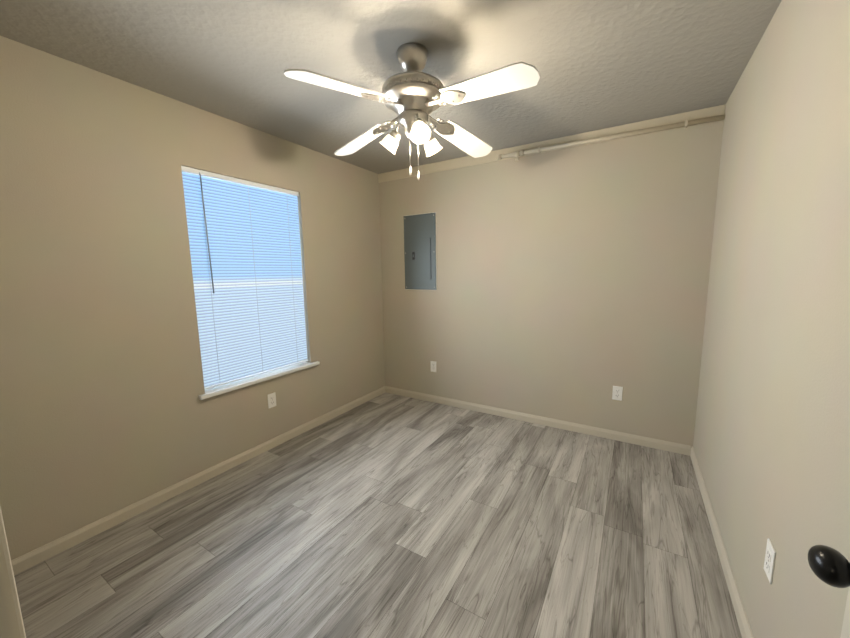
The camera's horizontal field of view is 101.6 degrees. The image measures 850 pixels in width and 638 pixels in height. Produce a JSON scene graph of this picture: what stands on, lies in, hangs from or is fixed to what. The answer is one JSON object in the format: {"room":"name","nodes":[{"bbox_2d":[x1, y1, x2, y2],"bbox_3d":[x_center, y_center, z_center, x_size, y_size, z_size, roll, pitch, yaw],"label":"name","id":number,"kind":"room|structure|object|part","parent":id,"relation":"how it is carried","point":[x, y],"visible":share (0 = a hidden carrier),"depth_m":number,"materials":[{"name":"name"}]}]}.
{"room":"empty bedroom","nodes":[
{"label":"empty bedroom","id":0,"kind":"room"},
{"bbox_2d":[0,36,384,559],"bbox_3d":[-1.337,-0.168,2.636,0.140,2.440,3.356,4,9,31],"label":"wall","id":1,"kind":"structure","parent":0,"point":[105,410],"depth_m":1.94,"materials":[{"name":"paint"}]},
{"bbox_2d":[11,386,386,574],"bbox_3d":[-1.254,1.009,2.756,0.013,0.072,3.076,4,9,31],"label":"baseboard","id":2,"kind":"structure","parent":1,"relation":"attached to","point":[28,560],"depth_m":2.14,"materials":[{"name":"beige paint"}]},
{"bbox_2d":[184,172,302,387],"bbox_3d":[-1.358,-0.285,2.671,0.045,1.468,0.892,4,9,31],"label":"window","id":3,"kind":"structure","parent":1,"relation":"in","point":[265,370],"depth_m":2.63,"materials":[{"name":"white plastic"}]},
{"bbox_2d":[181,166,307,389],"bbox_3d":[-1.280,-0.289,2.623,0.044,1.448,0.884,4,9,31],"label":"window blinds","id":4,"kind":"object","parent":3,"relation":"attached to","point":[245,247],"visible":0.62,"depth_m":2.55,"materials":[{"name":"white plastic"}]},
{"bbox_2d":[198,361,319,399],"bbox_3d":[-1.265,0.456,2.740,0.124,0.030,1.012,4,9,31],"label":"window sill","id":5,"kind":"structure","parent":1,"relation":"attached to","point":[224,388],"depth_m":2.63,"materials":[{"name":"white plastic"}]},
{"bbox_2d":[267,392,275,407],"bbox_3d":[-1.223,0.651,2.774,0.007,0.115,0.070,4,9,31],"label":"outlet","id":6,"kind":"object","parent":1,"relation":"attached to","point":[271,400],"visible":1,"depth_m":2.77,"materials":[{"name":"white plastic"}]},
{"bbox_2d":[14,393,741,637],"bbox_3d":[-0.365,1.256,1.482,3.474,0.100,4.976,4,9,31],"label":"floor","id":7,"kind":"structure","parent":0,"point":[386,515],"depth_m":1.76,"materials":[{"name":"laminate"}]},
{"bbox_2d":[0,0,781,173],"bbox_3d":[-0.403,-1.260,1.139,3.474,0.100,4.976,4,9,31],"label":"ceiling","id":8,"kind":"structure","parent":0,"point":[600,64],"depth_m":1.69,"materials":[{"name":"grey paint"}]},
{"bbox_2d":[284,42,539,179],"bbox_3d":[-0.057,-0.997,1.715,0.961,0.588,0.961,-1,8,-1],"label":"ceiling fan","id":9,"kind":"object","parent":8,"relation":"hanging from","point":[411,94],"depth_m":1.61,"materials":[{"name":"silver metal"}]},
{"bbox_3d":[-0.061,-0.888,1.753,0.323,0.098,0.323,4,9,31],"label":"ceiling fan shade","id":10,"kind":"part","parent":9,"relation":"part of","materials":[{"name":"white glass"}]},
{"bbox_2d":[379,120,723,447],"bbox_3d":[0.784,-0.280,3.223,2.874,2.440,0.140,4,9,31],"label":"wall","id":11,"kind":"structure","parent":0,"point":[572,284],"depth_m":2.89,"materials":[{"name":"paint"}]},
{"bbox_2d":[403,212,436,289],"bbox_3d":[-0.058,-0.687,3.582,0.390,0.773,0.023,4,9,31],"label":"box","id":12,"kind":"object","parent":11,"relation":"attached to","point":[420,260],"visible":1,"depth_m":3.57,"materials":[{"name":"grey metal"}]},
{"bbox_2d":[430,361,435,371],"bbox_3d":[0.089,0.505,3.674,0.070,0.115,0.007,4,9,31],"label":"outlet","id":13,"kind":"object","parent":11,"relation":"attached to","point":[433,366],"visible":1,"depth_m":3.67,"materials":[{"name":"white plastic"}]},
{"bbox_2d":[387,386,686,454],"bbox_3d":[0.765,0.903,3.317,2.820,0.072,0.013,4,9,31],"label":"baseboard","id":14,"kind":"structure","parent":11,"relation":"attached to","point":[599,432],"depth_m":3.08,"materials":[{"name":"beige paint"}]},
{"bbox_2d":[378,104,725,182],"bbox_3d":[0.717,-1.416,2.985,2.872,0.121,0.052,4,9,31],"label":"crown molding","id":15,"kind":"structure","parent":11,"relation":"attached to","point":[702,116],"depth_m":2.71,"materials":[{"name":"beige paint"}]},
{"bbox_2d":[612,386,622,400],"bbox_3d":[1.551,0.598,2.795,0.070,0.115,0.007,4,9,31],"label":"outlet","id":16,"kind":"object","parent":11,"relation":"attached to","point":[617,392],"visible":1,"depth_m":2.79,"materials":[{"name":"white plastic"}]},
{"bbox_2d":[693,0,849,637],"bbox_3d":[0.864,0.094,0.468,0.140,2.440,4.816,4,9,31],"label":"wall","id":17,"kind":"structure","parent":0,"point":[771,444],"depth_m":1.17,"materials":[{"name":"paint"}]},
{"bbox_2d":[687,445,752,637],"bbox_3d":[1.193,1.173,1.285,0.013,0.072,3.076,4,9,31],"label":"baseboard","id":18,"kind":"structure","parent":17,"relation":"attached to","point":[741,616],"depth_m":1.62,"materials":[{"name":"beige paint"}]},
{"bbox_2d":[764,538,775,583],"bbox_3d":[1.139,0.800,1.147,0.007,0.115,0.070,4,9,31],"label":"outlet","id":19,"kind":"object","parent":17,"relation":"attached to","point":[769,561],"visible":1,"depth_m":1.14,"materials":[{"name":"white plastic"}]},
{"bbox_2d":[808,545,849,637],"bbox_3d":[0.496,0.330,0.213,0.169,2.028,0.751,4,9,31],"label":"door","id":20,"kind":"structure","parent":17,"relation":"in","point":[830,566],"depth_m":0.51,"materials":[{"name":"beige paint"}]},
{"bbox_3d":[-0.874,0.114,0.509,2.874,2.440,0.115,4,9,31],"label":"wall","id":21,"kind":"structure","parent":0,"visible":0},
{"bbox_2d":[0,506,25,637],"bbox_3d":[0.000,0.324,0.085,0.884,2.112,0.018,4,9,31],"label":"door frame","id":22,"kind":"structure","parent":21,"relation":"attached to","point":[11,623],"depth_m":0.28,"materials":[{"name":"beige paint"}]}
]}

